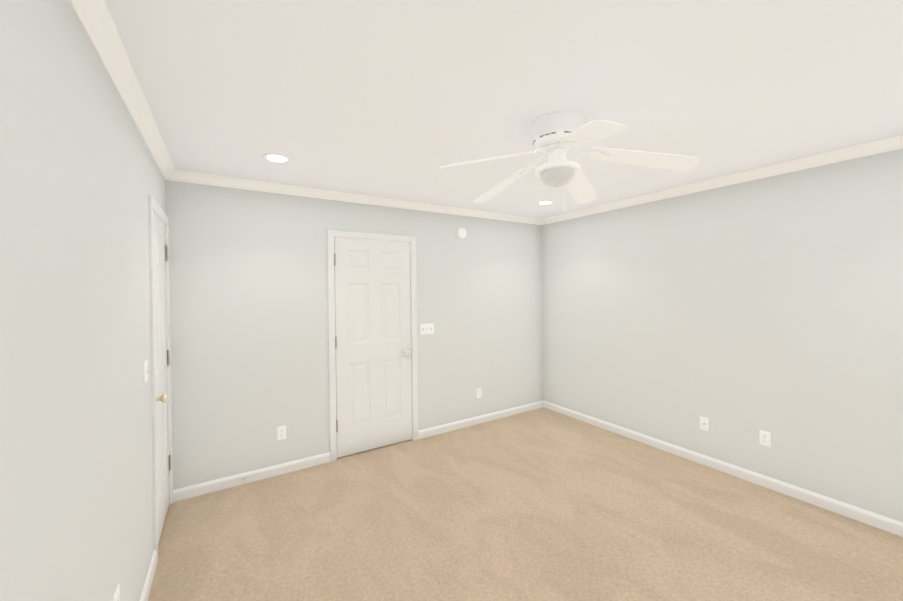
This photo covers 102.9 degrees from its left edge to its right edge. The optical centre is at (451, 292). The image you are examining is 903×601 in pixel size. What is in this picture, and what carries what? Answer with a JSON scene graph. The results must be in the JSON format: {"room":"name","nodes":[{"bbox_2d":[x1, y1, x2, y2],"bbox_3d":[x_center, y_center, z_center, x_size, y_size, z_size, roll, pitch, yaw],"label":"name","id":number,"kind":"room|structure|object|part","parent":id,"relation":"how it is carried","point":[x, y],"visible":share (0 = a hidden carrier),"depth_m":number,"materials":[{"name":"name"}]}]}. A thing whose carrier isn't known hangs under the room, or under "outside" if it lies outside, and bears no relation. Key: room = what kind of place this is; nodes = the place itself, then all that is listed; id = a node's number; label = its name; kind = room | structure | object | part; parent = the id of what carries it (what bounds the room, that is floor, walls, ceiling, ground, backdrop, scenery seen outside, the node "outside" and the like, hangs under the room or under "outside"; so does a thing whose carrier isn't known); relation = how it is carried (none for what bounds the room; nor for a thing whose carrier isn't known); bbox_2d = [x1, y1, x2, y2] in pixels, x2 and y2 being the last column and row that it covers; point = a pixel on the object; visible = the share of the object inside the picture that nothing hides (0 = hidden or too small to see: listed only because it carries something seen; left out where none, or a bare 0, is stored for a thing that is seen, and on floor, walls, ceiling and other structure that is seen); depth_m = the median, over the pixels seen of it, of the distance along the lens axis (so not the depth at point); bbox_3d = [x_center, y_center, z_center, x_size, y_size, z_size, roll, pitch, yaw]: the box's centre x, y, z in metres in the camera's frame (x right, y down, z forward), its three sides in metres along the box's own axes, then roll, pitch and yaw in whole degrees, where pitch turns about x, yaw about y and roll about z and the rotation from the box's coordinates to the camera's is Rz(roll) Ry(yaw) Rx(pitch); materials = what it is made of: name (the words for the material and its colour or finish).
{"room":"empty bedroom","nodes":[
{"label":"empty bedroom","id":0,"kind":"room"},
{"bbox_2d":[0,0,165,600],"bbox_3d":[-1.015,0.327,0.828,0.120,2.440,4.220,-1,0,-32],"label":"wall","id":1,"kind":"structure","parent":0,"point":[82,178],"depth_m":1.00,"materials":[{"name":"white paint"}]},
{"bbox_2d":[113,584,119,600],"bbox_3d":[-1.257,1.177,1.355,0.008,0.114,0.070,-1,0,-32],"label":"electrical outlet","id":2,"kind":"object","parent":1,"relation":"attached to","point":[116,596],"visible":1,"depth_m":1.35,"materials":[{"name":"white plastic"}]},
{"bbox_2d":[69,0,176,180],"bbox_3d":[-0.983,-0.859,0.921,0.062,0.069,4.100,-1,0,-32],"label":"crown molding","id":3,"kind":"structure","parent":1,"relation":"attached to","point":[96,20],"depth_m":1.39,"materials":[{"name":"white paint"}]},
{"bbox_2d":[144,360,148,383],"bbox_3d":[-1.608,0.420,1.903,0.016,0.114,0.070,-1,0,-32],"label":"light switch","id":4,"kind":"object","parent":1,"relation":"attached to","point":[146,370],"visible":1,"depth_m":1.89,"materials":[{"name":"white plastic"}]},
{"bbox_2d":[140,550,156,600],"bbox_3d":[-0.795,1.504,0.629,0.013,0.084,3.349,-1,0,-32],"label":"baseboard","id":5,"kind":"structure","parent":1,"relation":"attached to","point":[152,567],"depth_m":1.87,"materials":[{"name":"white paint"}]},
{"bbox_2d":[148,195,172,562],"bbox_3d":[-1.942,0.500,2.325,0.137,2.096,0.741,-1,0,-32],"label":"door frame","id":6,"kind":"structure","parent":1,"relation":"attached to","point":[154,206],"depth_m":2.05,"materials":[{"name":"white paint"}]},
{"bbox_2d":[153,212,170,543],"bbox_3d":[-1.911,0.521,2.351,0.049,2.030,0.622,-1,0,-32],"label":"door","id":7,"kind":"structure","parent":1,"relation":"in","point":[160,329],"depth_m":2.37,"materials":[{"name":"white paint"}]},
{"bbox_3d":[-2.064,-0.282,2.610,0.013,0.116,0.021,-1,0,-32],"label":"door hinge","id":8,"kind":"part","parent":7,"relation":"part of","materials":[{"name":"metal"}]},
{"bbox_3d":[-2.056,0.478,2.615,0.013,0.116,0.021,-1,0,-32],"label":"door hinge","id":9,"kind":"part","parent":7,"relation":"part of","materials":[{"name":"metal"}]},
{"bbox_3d":[-2.047,1.243,2.620,0.013,0.116,0.021,-1,0,-32],"label":"door hinge","id":10,"kind":"part","parent":7,"relation":"part of","materials":[{"name":"metal"}]},
{"bbox_2d":[165,180,542,489],"bbox_3d":[-0.482,0.303,3.725,4.103,2.440,0.120,-1,0,-32],"label":"wall","id":11,"kind":"structure","parent":0,"point":[249,321],"depth_m":3.11,"materials":[{"name":"white paint"}]},
{"bbox_2d":[173,452,329,501],"bbox_3d":[-1.584,1.498,2.954,1.146,0.084,0.014,-1,0,-32],"label":"baseboard","id":12,"kind":"structure","parent":11,"relation":"attached to","point":[227,482],"depth_m":2.91,"materials":[{"name":"white paint"}]},
{"bbox_2d":[277,425,285,440],"bbox_3d":[-1.438,1.193,3.049,0.070,0.114,0.008,-1,0,-32],"label":"electrical outlet","id":13,"kind":"object","parent":11,"relation":"attached to","point":[281,432],"visible":1,"depth_m":3.05,"materials":[{"name":"white plastic"}]},
{"bbox_2d":[177,170,540,224],"bbox_3d":[-0.444,-0.882,3.642,3.690,0.069,0.062,-1,0,-32],"label":"crown molding","id":14,"kind":"structure","parent":11,"relation":"attached to","point":[182,176],"depth_m":3.25,"materials":[{"name":"white paint"}]},
{"bbox_2d":[327,230,417,461],"bbox_3d":[-0.764,0.480,3.538,0.889,2.096,0.137,-1,0,-32],"label":"door frame","id":15,"kind":"structure","parent":11,"relation":"attached to","point":[331,234],"depth_m":3.34,"materials":[{"name":"white paint"}]},
{"bbox_2d":[334,237,411,457],"bbox_3d":[-0.746,0.501,3.510,0.758,2.030,0.035,-1,0,-32],"label":"door","id":16,"kind":"structure","parent":11,"relation":"in","point":[373,336],"depth_m":3.48,"materials":[{"name":"white paint"}]},
{"bbox_2d":[420,323,433,334],"bbox_3d":[-0.253,0.389,3.788,0.162,0.114,0.016,-1,0,-32],"label":"light switch","id":17,"kind":"object","parent":11,"relation":"attached to","point":[427,328],"visible":1,"depth_m":3.79,"materials":[{"name":"white plastic"}]},
{"bbox_2d":[456,227,466,238],"bbox_3d":[0.115,-0.655,4.005,0.132,0.132,0.041,-1,0,-32],"label":"smoke detector","id":18,"kind":"object","parent":11,"relation":"attached to","point":[461,233],"visible":1,"depth_m":3.99,"materials":[{"name":"white plastic"}]},
{"bbox_2d":[476,388,480,398],"bbox_3d":[0.318,1.167,4.150,0.070,0.114,0.008,-1,0,-32],"label":"electrical outlet","id":19,"kind":"object","parent":11,"relation":"attached to","point":[478,392],"visible":1,"depth_m":4.14,"materials":[{"name":"white plastic"}]},
{"bbox_2d":[418,400,543,438],"bbox_3d":[0.419,1.469,4.210,1.804,0.084,0.014,-1,0,-32],"label":"baseboard","id":20,"kind":"structure","parent":11,"relation":"attached to","point":[423,433],"depth_m":4.13,"materials":[{"name":"white paint"}]},
{"bbox_2d":[105,0,902,218],"bbox_3d":[0.625,-0.968,1.930,4.103,0.100,4.340,-1,0,-32],"label":"ceiling","id":21,"kind":"structure","parent":0,"point":[401,99],"depth_m":1.59,"materials":[{"name":"white paint"}]},
{"bbox_2d":[262,153,290,162],"bbox_3d":[-1.174,-0.898,2.424,0.176,0.006,0.176,-1,0,-32],"label":"recessed light","id":22,"kind":"object","parent":21,"relation":"in","point":[275,158],"visible":1,"depth_m":2.42,"materials":[{"name":"white paint"}]},
{"bbox_2d":[537,201,553,204],"bbox_3d":[0.978,-0.930,3.756,0.176,0.006,0.176,-1,0,-32],"label":"recessed light","id":23,"kind":"object","parent":21,"relation":"in","point":[544,202],"visible":0.96,"depth_m":3.74,"materials":[{"name":"white paint"}]},
{"bbox_2d":[440,111,698,211],"bbox_3d":[0.546,-0.672,1.998,1.270,0.491,1.243,-1,0,-32],"label":"ceiling fan","id":24,"kind":"object","parent":21,"relation":"hanging from","point":[556,136],"visible":1,"depth_m":1.87,"materials":[{"name":"white plastic"}]},
{"bbox_3d":[0.186,-0.677,1.837,0.490,0.143,0.218,-1,0,-32],"label":"blade","id":25,"kind":"part","parent":24,"relation":"part of","materials":[{"name":"white wood"}]},
{"bbox_3d":[0.325,-0.681,2.298,0.158,0.143,0.498,-1,0,-32],"label":"blade","id":26,"kind":"part","parent":24,"relation":"part of","materials":[{"name":"white wood"}]},
{"bbox_3d":[0.579,-0.615,1.971,0.188,0.074,0.188,-1,0,-32],"label":"glass","id":27,"kind":"part","parent":24,"relation":"part of","materials":[{"name":"white glass"}]},
{"bbox_3d":[0.813,-0.686,2.311,0.484,0.143,0.282,-1,0,-32],"label":"blade","id":28,"kind":"part","parent":24,"relation":"part of","materials":[{"name":"white wood"}]},
{"bbox_3d":[0.586,-0.679,1.558,0.336,0.143,0.456,-1,0,-32],"label":"blade","id":29,"kind":"part","parent":24,"relation":"part of","materials":[{"name":"white wood"}]},
{"bbox_3d":[0.974,-0.685,1.851,0.383,0.143,0.427,-1,0,-32],"label":"blade","id":30,"kind":"part","parent":24,"relation":"part of","materials":[{"name":"white wood"}]},
{"bbox_2d":[148,407,902,600],"bbox_3d":[0.654,1.572,1.945,4.103,0.100,4.340,-1,0,-32],"label":"floor","id":31,"kind":"structure","parent":0,"point":[542,504],"depth_m":2.28,"materials":[{"name":"carpet"}]},
{"bbox_2d":[542,148,902,521],"bbox_3d":[2.358,0.277,2.945,0.120,2.440,4.220,-1,0,-32],"label":"wall","id":32,"kind":"structure","parent":0,"point":[740,315],"depth_m":2.82,"materials":[{"name":"white paint"}]},
{"bbox_2d":[700,416,708,431],"bbox_3d":[2.185,1.141,3.114,0.016,0.114,0.070,-1,0,-32],"label":"outlet","id":33,"kind":"object","parent":32,"relation":"attached to","point":[704,423],"visible":1,"depth_m":3.11,"materials":[{"name":"white plastic"}]},
{"bbox_2d":[537,134,902,224],"bbox_3d":[2.236,-0.907,2.940,0.062,0.069,4.100,-1,0,-32],"label":"crown molding","id":34,"kind":"structure","parent":32,"relation":"attached to","point":[895,142],"depth_m":2.78,"materials":[{"name":"white paint"}]},
{"bbox_2d":[544,401,902,536],"bbox_3d":[2.283,1.455,2.968,0.013,0.084,4.100,-1,0,-32],"label":"baseboard","id":35,"kind":"structure","parent":32,"relation":"attached to","point":[890,525],"depth_m":2.82,"materials":[{"name":"white paint"}]},
{"bbox_2d":[759,430,770,446],"bbox_3d":[2.408,1.125,2.765,0.008,0.114,0.070,-1,0,-32],"label":"electrical outlet","id":36,"kind":"object","parent":32,"relation":"attached to","point":[764,438],"visible":1,"depth_m":2.76,"materials":[{"name":"white plastic"}]},
{"bbox_3d":[-1.764,0.639,2.147,0.009,0.067,0.067,-1,0,-32],"label":"rosette","id":37,"kind":"object","parent":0,"visible":0},
{"bbox_2d":[156,393,167,402],"bbox_3d":[-1.738,0.639,2.163,0.055,0.060,0.060,-1,0,-32],"label":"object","id":38,"kind":"structure","parent":37,"relation":"attached to","point":[163,398],"depth_m":2.15,"materials":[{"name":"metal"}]}
]}

